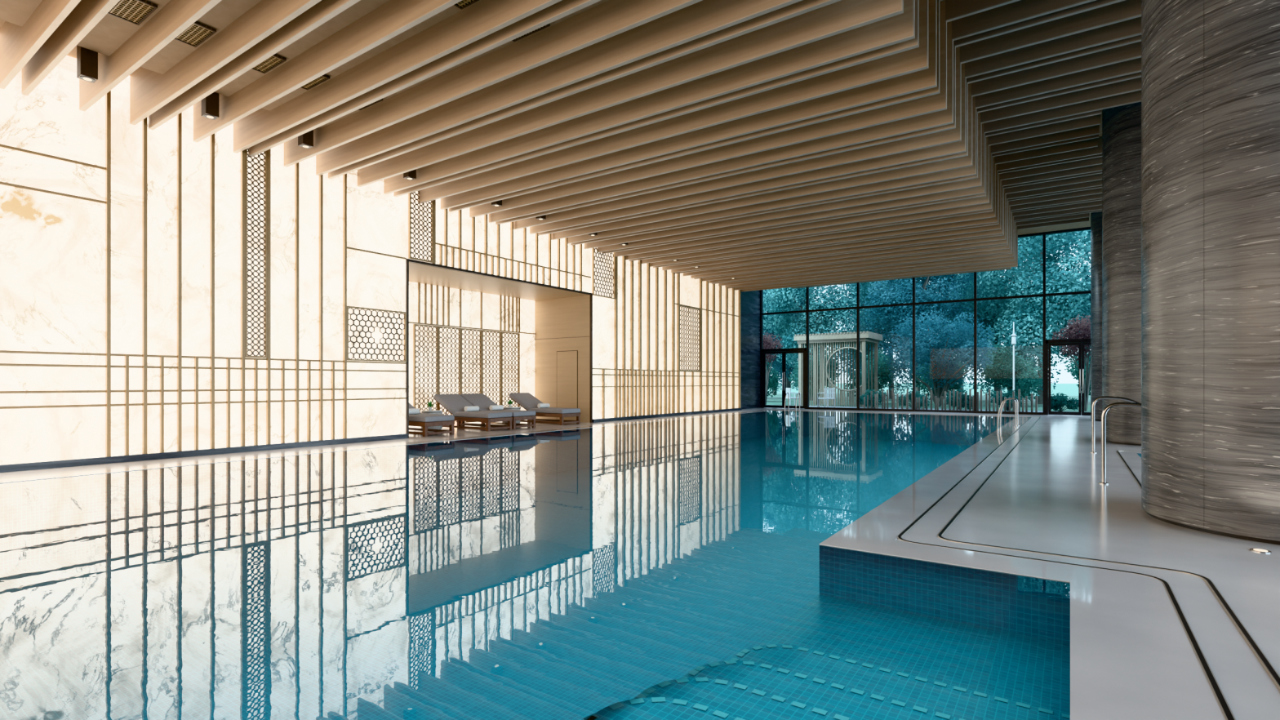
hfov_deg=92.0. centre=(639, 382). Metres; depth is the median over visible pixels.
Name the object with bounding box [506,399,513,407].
potted plant
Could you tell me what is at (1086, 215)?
ceiling beam
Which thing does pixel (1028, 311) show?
broadleaf tree
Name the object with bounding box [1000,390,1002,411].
post
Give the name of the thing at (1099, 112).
ceiling beam
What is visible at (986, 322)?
broadleaf tree
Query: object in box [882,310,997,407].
tree
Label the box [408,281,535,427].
wall
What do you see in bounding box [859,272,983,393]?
broadleaf tree
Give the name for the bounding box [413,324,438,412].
lattice screen
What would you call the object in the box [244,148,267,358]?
lattice screen
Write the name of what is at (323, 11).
ceiling beam
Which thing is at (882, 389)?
post
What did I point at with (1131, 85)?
ceiling beam
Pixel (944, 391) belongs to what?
post
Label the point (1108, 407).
handrail
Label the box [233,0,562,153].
ceiling beam
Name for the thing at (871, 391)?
post
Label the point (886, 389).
post
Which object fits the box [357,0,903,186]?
ceiling beam
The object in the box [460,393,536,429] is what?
sun lounger
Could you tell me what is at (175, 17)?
ceiling beam
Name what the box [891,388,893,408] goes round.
post
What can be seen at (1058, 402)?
shrub
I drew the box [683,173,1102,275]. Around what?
ceiling beam
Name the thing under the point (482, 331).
lattice screen
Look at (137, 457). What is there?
baseboard
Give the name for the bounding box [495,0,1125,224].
ceiling beam
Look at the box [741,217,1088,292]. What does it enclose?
ceiling beam
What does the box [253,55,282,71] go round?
grille
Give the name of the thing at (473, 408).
rolled towel
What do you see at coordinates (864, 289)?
broadleaf tree
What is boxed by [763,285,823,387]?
broadleaf tree
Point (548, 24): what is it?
ceiling vent
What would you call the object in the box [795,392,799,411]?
grab rail
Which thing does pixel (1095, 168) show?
ceiling beam
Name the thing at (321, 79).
grille
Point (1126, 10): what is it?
ceiling beam
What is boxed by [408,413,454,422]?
seat cushion
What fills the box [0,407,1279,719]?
floor
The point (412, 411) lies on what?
rolled towel
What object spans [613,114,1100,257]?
ceiling beam
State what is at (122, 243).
wall
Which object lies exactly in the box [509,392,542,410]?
cushion
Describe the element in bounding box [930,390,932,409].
post
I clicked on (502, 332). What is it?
lattice screen
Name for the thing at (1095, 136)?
ceiling beam
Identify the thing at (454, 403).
backrest
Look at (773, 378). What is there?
shrub
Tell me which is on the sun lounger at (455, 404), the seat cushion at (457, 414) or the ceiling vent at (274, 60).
the seat cushion at (457, 414)
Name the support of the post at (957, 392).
on the terrace
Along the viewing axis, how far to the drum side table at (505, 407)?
16.15 m
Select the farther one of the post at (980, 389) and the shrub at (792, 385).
the shrub at (792, 385)
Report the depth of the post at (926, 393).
24.66 m
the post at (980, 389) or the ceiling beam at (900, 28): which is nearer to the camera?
the ceiling beam at (900, 28)
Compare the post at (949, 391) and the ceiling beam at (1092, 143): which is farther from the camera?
the post at (949, 391)
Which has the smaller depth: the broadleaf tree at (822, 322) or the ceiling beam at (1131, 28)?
the ceiling beam at (1131, 28)
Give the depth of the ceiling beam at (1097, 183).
16.96 m
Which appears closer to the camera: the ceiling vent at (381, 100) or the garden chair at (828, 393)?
the ceiling vent at (381, 100)
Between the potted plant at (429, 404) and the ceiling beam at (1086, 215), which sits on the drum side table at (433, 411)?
the potted plant at (429, 404)
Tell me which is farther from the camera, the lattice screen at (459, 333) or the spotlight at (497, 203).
the lattice screen at (459, 333)
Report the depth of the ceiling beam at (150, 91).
7.15 m
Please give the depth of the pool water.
9.60 m
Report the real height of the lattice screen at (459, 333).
2.440 m
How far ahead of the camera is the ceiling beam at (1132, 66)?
11.05 m
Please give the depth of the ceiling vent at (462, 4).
6.45 m
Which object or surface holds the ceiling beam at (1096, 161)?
attached to the ceiling at (111, 32)
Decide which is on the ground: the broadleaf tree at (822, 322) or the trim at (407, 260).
the broadleaf tree at (822, 322)
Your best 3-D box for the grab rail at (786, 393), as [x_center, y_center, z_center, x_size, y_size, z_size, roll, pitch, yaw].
[5.713,1.042,24.070,0.090,1.308,0.443,0,0,35]
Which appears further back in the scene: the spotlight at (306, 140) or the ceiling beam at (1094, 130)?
the ceiling beam at (1094, 130)
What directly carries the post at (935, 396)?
on the terrace
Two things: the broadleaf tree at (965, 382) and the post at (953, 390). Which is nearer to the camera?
the post at (953, 390)
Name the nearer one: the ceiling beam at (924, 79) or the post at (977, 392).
the ceiling beam at (924, 79)
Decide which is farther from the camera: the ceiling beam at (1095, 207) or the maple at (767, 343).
the maple at (767, 343)
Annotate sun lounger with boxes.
[408,403,454,436]
[433,394,512,431]
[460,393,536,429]
[509,392,580,425]
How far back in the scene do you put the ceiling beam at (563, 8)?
7.17 m
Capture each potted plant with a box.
[426,400,434,410]
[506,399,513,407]
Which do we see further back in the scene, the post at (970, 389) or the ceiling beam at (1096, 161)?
the post at (970, 389)
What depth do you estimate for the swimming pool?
5.32 m
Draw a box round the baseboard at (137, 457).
[0,408,742,472]
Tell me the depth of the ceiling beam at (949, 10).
9.35 m
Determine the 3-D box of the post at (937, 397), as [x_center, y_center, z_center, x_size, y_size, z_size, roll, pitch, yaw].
[11.701,0.853,24.304,0.068,0.504,0.065,0,0,35]
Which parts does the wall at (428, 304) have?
onyx panel, onyx panel, onyx panel, onyx panel, onyx panel, onyx panel, onyx panel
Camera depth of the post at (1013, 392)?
22.93 m
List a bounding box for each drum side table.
[421,409,442,429]
[502,406,520,423]
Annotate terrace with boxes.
[764,404,1078,415]
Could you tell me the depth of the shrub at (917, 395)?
25.98 m
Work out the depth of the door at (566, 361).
17.42 m
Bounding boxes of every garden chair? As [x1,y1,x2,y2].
[786,387,800,405]
[817,387,835,407]
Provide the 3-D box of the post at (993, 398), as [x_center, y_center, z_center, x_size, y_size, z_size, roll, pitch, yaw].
[13.307,0.839,23.262,0.068,0.531,0.065,0,0,35]
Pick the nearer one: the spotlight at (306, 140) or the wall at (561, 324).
the spotlight at (306, 140)
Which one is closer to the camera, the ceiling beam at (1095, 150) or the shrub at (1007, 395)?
the ceiling beam at (1095, 150)
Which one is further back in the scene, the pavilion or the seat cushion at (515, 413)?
the pavilion
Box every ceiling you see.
[0,0,1102,288]
[408,262,588,300]
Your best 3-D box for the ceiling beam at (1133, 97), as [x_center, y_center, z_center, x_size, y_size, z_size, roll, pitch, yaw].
[5.097,-4.369,12.850,15.300,1.502,0.055,0,0,35]
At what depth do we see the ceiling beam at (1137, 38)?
10.19 m
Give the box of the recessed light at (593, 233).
[588,232,597,235]
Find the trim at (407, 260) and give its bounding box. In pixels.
[405,258,592,438]
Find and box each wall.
[0,55,741,464]
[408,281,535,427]
[534,294,590,422]
[741,290,759,408]
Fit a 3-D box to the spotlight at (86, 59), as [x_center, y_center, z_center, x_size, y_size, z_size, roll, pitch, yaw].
[-6.678,-3.982,7.475,0.160,0.637,0.160,0,0,35]
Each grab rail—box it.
[784,392,789,411]
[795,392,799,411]
[996,398,1017,426]
[999,397,1018,425]
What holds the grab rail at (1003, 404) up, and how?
attached to the floor
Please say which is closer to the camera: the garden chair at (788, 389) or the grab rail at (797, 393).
the grab rail at (797, 393)
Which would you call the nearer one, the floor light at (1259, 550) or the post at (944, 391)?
the floor light at (1259, 550)
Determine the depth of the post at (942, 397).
24.36 m
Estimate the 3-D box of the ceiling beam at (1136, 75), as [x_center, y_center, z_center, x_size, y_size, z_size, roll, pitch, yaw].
[4.475,-4.369,11.955,15.300,1.502,0.055,0,0,35]
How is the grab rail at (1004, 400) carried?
attached to the floor
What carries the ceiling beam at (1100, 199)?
attached to the ceiling at (111, 32)
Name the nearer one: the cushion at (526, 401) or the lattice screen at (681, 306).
the cushion at (526, 401)
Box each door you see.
[556,350,577,420]
[761,347,805,408]
[1045,338,1090,415]
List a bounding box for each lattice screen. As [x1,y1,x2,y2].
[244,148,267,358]
[346,306,406,362]
[408,191,433,262]
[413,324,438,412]
[438,325,461,423]
[461,328,481,422]
[481,329,501,404]
[501,331,519,407]
[591,247,615,299]
[680,305,700,371]
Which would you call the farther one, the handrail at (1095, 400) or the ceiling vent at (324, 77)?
the handrail at (1095, 400)
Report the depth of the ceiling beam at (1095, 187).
17.12 m
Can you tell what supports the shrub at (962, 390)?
on the terrace
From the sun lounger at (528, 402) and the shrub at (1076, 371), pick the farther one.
the shrub at (1076, 371)
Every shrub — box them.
[765,359,780,397]
[788,350,839,395]
[791,354,822,388]
[844,349,897,396]
[859,388,886,408]
[895,390,929,408]
[909,353,968,399]
[946,388,973,409]
[980,344,1043,401]
[990,389,1025,410]
[1001,344,1037,388]
[1050,392,1078,411]
[1064,351,1090,395]
[1064,355,1078,382]
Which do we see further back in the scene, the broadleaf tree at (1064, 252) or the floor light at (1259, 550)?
the broadleaf tree at (1064, 252)
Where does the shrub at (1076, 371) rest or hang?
on the ground
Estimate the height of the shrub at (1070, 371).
4.792 m
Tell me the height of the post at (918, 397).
0.509 m
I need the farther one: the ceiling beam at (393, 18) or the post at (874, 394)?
the post at (874, 394)
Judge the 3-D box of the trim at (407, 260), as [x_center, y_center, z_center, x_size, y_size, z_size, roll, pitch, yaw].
[-2.979,-0.675,14.616,0.060,3.550,5.790,0,0,35]
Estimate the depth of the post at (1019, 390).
22.88 m
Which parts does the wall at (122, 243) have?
onyx panel, onyx panel, onyx panel, onyx panel, onyx panel, onyx panel, onyx panel, onyx panel, onyx panel, onyx panel, onyx panel, onyx panel, onyx panel, onyx panel, onyx panel, onyx panel, onyx panel, onyx panel, onyx panel, onyx panel, onyx panel, onyx panel, onyx panel, onyx panel, onyx panel, onyx panel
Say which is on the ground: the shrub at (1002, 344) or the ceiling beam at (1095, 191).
the shrub at (1002, 344)
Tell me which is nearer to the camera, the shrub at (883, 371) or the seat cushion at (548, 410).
the seat cushion at (548, 410)
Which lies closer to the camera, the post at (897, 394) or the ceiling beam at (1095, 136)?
the ceiling beam at (1095, 136)
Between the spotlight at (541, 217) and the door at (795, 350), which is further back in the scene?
the door at (795, 350)
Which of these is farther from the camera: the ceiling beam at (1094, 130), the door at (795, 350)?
the door at (795, 350)
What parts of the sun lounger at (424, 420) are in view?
rail, leg, rail, leg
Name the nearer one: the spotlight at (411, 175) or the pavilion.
the spotlight at (411, 175)
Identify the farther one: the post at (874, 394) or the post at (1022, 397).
the post at (874, 394)
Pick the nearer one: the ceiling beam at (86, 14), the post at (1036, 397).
the ceiling beam at (86, 14)
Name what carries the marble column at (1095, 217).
on the floor
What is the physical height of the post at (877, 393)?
0.664 m
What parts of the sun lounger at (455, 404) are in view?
rail, leg, rail, leg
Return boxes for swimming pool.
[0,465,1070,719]
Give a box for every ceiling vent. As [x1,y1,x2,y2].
[106,0,157,25]
[174,21,216,47]
[252,53,286,73]
[301,74,329,89]
[358,98,382,110]
[454,0,479,9]
[511,23,550,41]
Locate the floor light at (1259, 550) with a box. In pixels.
[1249,548,1271,553]
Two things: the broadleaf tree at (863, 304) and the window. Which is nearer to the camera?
the window
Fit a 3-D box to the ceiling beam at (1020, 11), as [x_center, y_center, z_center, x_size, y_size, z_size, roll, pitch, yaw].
[2.871,-4.369,9.647,15.300,1.502,0.055,0,0,35]
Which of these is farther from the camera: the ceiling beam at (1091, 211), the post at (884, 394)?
the post at (884, 394)
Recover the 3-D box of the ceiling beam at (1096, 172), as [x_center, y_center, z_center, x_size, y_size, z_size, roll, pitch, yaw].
[7.444,-4.369,16.224,15.300,1.502,0.055,0,0,35]
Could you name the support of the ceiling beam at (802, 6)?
attached to the ceiling at (111, 32)
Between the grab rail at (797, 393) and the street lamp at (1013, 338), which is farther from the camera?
the street lamp at (1013, 338)
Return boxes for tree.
[763,283,867,400]
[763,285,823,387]
[763,288,814,395]
[834,284,889,377]
[844,280,922,399]
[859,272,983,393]
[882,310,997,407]
[920,272,1001,393]
[942,242,1062,395]
[968,230,1090,404]
[1061,231,1090,354]
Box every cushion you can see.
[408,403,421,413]
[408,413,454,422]
[453,410,511,418]
[460,393,497,410]
[487,409,535,417]
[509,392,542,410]
[528,407,580,413]
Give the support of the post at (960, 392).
on the terrace
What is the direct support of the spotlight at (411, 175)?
in the ceiling at (111, 32)
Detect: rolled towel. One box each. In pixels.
[408,408,419,414]
[463,405,479,411]
[488,404,503,410]
[537,403,550,408]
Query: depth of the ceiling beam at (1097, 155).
14.96 m
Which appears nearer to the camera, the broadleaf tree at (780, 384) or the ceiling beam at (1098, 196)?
the ceiling beam at (1098, 196)
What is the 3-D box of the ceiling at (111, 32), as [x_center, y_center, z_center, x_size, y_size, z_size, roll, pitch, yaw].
[2.574,-4.785,11.060,17.800,1.630,29.500,0,0,35]
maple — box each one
[763,332,784,404]
[1050,313,1090,411]
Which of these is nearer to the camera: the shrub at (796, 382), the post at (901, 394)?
the post at (901, 394)
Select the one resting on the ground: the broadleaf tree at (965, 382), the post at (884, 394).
the broadleaf tree at (965, 382)
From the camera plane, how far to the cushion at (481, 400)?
15.67 m
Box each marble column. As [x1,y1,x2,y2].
[1090,211,1102,421]
[1102,102,1141,445]
[1141,0,1279,544]
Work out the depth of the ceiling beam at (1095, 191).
17.59 m
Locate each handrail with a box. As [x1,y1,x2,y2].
[1089,395,1139,453]
[1098,402,1141,484]
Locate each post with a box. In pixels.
[866,395,868,408]
[871,391,872,408]
[874,394,875,408]
[876,393,878,408]
[881,389,883,408]
[884,394,885,408]
[886,389,888,408]
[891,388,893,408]
[893,393,894,408]
[896,393,898,408]
[901,394,902,408]
[906,389,908,408]
[911,391,912,408]
[918,397,919,409]
[922,396,924,409]
[925,393,927,409]
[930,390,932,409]
[934,395,936,409]
[937,397,938,409]
[941,395,943,409]
[944,391,946,409]
[948,390,951,409]
[952,389,955,410]
[955,391,958,410]
[960,391,961,410]
[964,392,966,410]
[968,388,971,410]
[972,395,973,410]
[977,391,978,410]
[980,389,982,410]
[985,392,987,410]
[988,389,990,411]
[992,397,995,411]
[995,391,998,411]
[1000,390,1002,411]
[1004,396,1006,411]
[1012,391,1014,411]
[1017,389,1020,411]
[1022,397,1023,411]
[1025,395,1027,412]
[1031,393,1032,412]
[1035,395,1037,412]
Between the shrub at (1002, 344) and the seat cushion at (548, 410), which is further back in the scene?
the shrub at (1002, 344)
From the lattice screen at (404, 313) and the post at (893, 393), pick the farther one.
the post at (893, 393)
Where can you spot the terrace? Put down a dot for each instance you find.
(779, 405)
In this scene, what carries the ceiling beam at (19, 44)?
attached to the ceiling at (111, 32)
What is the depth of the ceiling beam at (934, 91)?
9.20 m
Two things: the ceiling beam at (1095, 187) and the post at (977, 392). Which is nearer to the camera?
the ceiling beam at (1095, 187)
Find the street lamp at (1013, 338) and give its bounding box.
[1010,321,1016,390]
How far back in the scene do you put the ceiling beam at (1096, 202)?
18.74 m
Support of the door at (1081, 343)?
attached to the window
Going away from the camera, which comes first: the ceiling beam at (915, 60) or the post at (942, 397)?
the ceiling beam at (915, 60)
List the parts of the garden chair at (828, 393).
seat, backrest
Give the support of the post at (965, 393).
on the terrace
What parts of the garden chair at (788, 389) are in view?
backrest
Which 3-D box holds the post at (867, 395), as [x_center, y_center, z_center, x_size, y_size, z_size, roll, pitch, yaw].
[9.579,0.817,25.999,0.068,0.577,0.065,0,0,35]
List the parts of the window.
sill, sill, sill, sill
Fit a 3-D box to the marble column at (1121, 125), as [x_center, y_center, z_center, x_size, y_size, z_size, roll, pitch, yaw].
[9.484,-2.010,11.188,1.800,6.220,1.800,0,0,35]
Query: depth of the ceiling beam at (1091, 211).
19.21 m
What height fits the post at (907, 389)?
0.832 m
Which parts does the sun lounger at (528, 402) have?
rail, leg, rail, leg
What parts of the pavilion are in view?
post, post, post, post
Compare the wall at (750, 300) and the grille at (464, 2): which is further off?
the wall at (750, 300)
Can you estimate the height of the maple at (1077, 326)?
3.786 m
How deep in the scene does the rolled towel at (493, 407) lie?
15.35 m
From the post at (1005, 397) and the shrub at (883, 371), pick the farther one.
the shrub at (883, 371)
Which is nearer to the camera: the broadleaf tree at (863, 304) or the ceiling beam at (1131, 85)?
the ceiling beam at (1131, 85)
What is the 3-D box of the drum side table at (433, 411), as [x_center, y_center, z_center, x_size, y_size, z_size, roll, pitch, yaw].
[-4.827,0.875,14.342,0.490,0.450,0.490,0,0,35]
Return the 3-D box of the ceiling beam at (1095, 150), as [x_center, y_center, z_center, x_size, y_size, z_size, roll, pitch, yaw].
[6.582,-4.369,14.984,15.300,1.502,0.055,0,0,35]
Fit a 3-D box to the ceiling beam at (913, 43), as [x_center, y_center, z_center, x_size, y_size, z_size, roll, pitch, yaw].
[-0.152,-4.369,8.838,11.260,1.502,0.055,0,0,35]
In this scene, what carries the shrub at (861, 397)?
on the terrace
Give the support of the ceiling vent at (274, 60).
in the ceiling at (111, 32)
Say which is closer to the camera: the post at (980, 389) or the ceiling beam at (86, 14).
the ceiling beam at (86, 14)
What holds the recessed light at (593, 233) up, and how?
in the ceiling at (111, 32)
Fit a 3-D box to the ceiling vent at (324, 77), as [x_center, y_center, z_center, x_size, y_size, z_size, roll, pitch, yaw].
[-4.365,-3.955,8.016,0.560,0.030,0.400,0,0,35]
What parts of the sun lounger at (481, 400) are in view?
leg, rail, leg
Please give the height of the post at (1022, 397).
0.533 m
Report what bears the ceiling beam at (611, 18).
attached to the ceiling at (111, 32)
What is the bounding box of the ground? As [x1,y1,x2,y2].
[766,383,1090,412]
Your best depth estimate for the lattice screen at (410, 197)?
12.48 m
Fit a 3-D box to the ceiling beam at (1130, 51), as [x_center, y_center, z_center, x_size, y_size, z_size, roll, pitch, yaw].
[4.047,-4.369,11.339,15.300,1.502,0.055,0,0,35]
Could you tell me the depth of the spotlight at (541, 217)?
13.84 m
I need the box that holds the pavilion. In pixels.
[794,331,882,407]
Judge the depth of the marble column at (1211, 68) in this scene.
4.49 m
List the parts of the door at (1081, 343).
handle, handle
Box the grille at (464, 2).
[457,0,474,6]
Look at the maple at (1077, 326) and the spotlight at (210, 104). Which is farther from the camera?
the maple at (1077, 326)
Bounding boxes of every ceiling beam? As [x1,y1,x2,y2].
[0,0,80,88]
[22,0,119,95]
[79,0,222,111]
[129,0,321,124]
[148,0,360,130]
[193,0,462,142]
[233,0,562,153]
[248,0,600,157]
[284,0,702,167]
[315,0,802,175]
[328,0,841,178]
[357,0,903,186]
[383,0,915,194]
[393,0,919,197]
[417,0,928,204]
[440,0,937,209]
[448,0,943,212]
[469,0,1020,217]
[488,0,1096,222]
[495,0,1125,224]
[513,0,1141,229]
[529,17,1141,234]
[537,35,1141,235]
[551,41,1141,239]
[567,57,1141,244]
[570,71,1141,245]
[584,77,1141,248]
[596,90,1141,252]
[601,110,1102,253]
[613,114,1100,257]
[626,124,1099,260]
[628,134,1098,261]
[640,137,1097,263]
[649,136,1102,266]
[653,154,1102,267]
[662,156,1102,270]
[671,164,1102,272]
[675,170,1102,274]
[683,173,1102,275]
[690,179,1102,278]
[693,185,1102,279]
[702,187,1102,281]
[708,193,1102,283]
[711,198,1102,284]
[718,200,1102,285]
[724,204,1102,287]
[728,209,1102,288]
[734,213,1089,290]
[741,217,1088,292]
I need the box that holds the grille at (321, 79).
[302,75,326,88]
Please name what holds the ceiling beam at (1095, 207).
attached to the ceiling at (111, 32)
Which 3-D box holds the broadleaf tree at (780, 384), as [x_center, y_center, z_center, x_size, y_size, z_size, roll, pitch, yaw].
[11.940,-5.898,55.697,7.506,14.296,6.648,0,0,44]
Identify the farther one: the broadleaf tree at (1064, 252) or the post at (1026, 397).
the broadleaf tree at (1064, 252)
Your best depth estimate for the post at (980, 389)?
23.43 m
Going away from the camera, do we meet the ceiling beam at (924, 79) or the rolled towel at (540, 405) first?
the ceiling beam at (924, 79)
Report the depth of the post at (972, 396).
23.73 m
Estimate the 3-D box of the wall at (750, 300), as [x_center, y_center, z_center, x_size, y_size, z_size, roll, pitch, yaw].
[4.448,-2.150,26.017,0.200,6.500,2.800,0,0,35]
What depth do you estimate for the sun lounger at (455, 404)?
14.50 m
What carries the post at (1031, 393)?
on the terrace
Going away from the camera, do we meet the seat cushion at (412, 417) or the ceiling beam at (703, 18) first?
the ceiling beam at (703, 18)
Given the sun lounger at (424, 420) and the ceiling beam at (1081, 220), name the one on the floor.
the sun lounger at (424, 420)
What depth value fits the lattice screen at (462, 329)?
16.21 m
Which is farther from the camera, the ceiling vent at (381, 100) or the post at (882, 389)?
the post at (882, 389)
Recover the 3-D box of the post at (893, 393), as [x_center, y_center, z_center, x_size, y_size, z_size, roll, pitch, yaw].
[10.360,0.769,25.232,0.068,0.671,0.065,0,0,35]
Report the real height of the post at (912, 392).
0.717 m
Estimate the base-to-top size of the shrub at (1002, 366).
3.006 m
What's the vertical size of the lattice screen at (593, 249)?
1.700 m
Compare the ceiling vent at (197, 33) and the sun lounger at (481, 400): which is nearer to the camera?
the ceiling vent at (197, 33)
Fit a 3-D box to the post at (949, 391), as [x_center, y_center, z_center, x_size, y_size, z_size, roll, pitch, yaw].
[12.126,0.711,24.200,0.068,0.787,0.065,0,0,35]
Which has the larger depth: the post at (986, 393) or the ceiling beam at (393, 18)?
the post at (986, 393)
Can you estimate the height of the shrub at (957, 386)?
2.887 m
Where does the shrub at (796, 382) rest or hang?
on the ground
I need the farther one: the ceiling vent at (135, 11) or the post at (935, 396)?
the post at (935, 396)
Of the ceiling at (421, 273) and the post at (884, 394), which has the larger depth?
the post at (884, 394)
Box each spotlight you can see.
[76,45,97,83]
[201,92,218,119]
[297,129,313,148]
[403,168,416,180]
[491,200,502,206]
[535,214,546,220]
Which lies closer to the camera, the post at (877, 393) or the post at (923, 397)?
the post at (923, 397)
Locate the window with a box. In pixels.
[760,226,1090,414]
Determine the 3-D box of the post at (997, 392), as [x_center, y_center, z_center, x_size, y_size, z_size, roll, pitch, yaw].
[13.439,0.709,23.259,0.068,0.792,0.065,0,0,35]
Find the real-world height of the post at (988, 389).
0.846 m

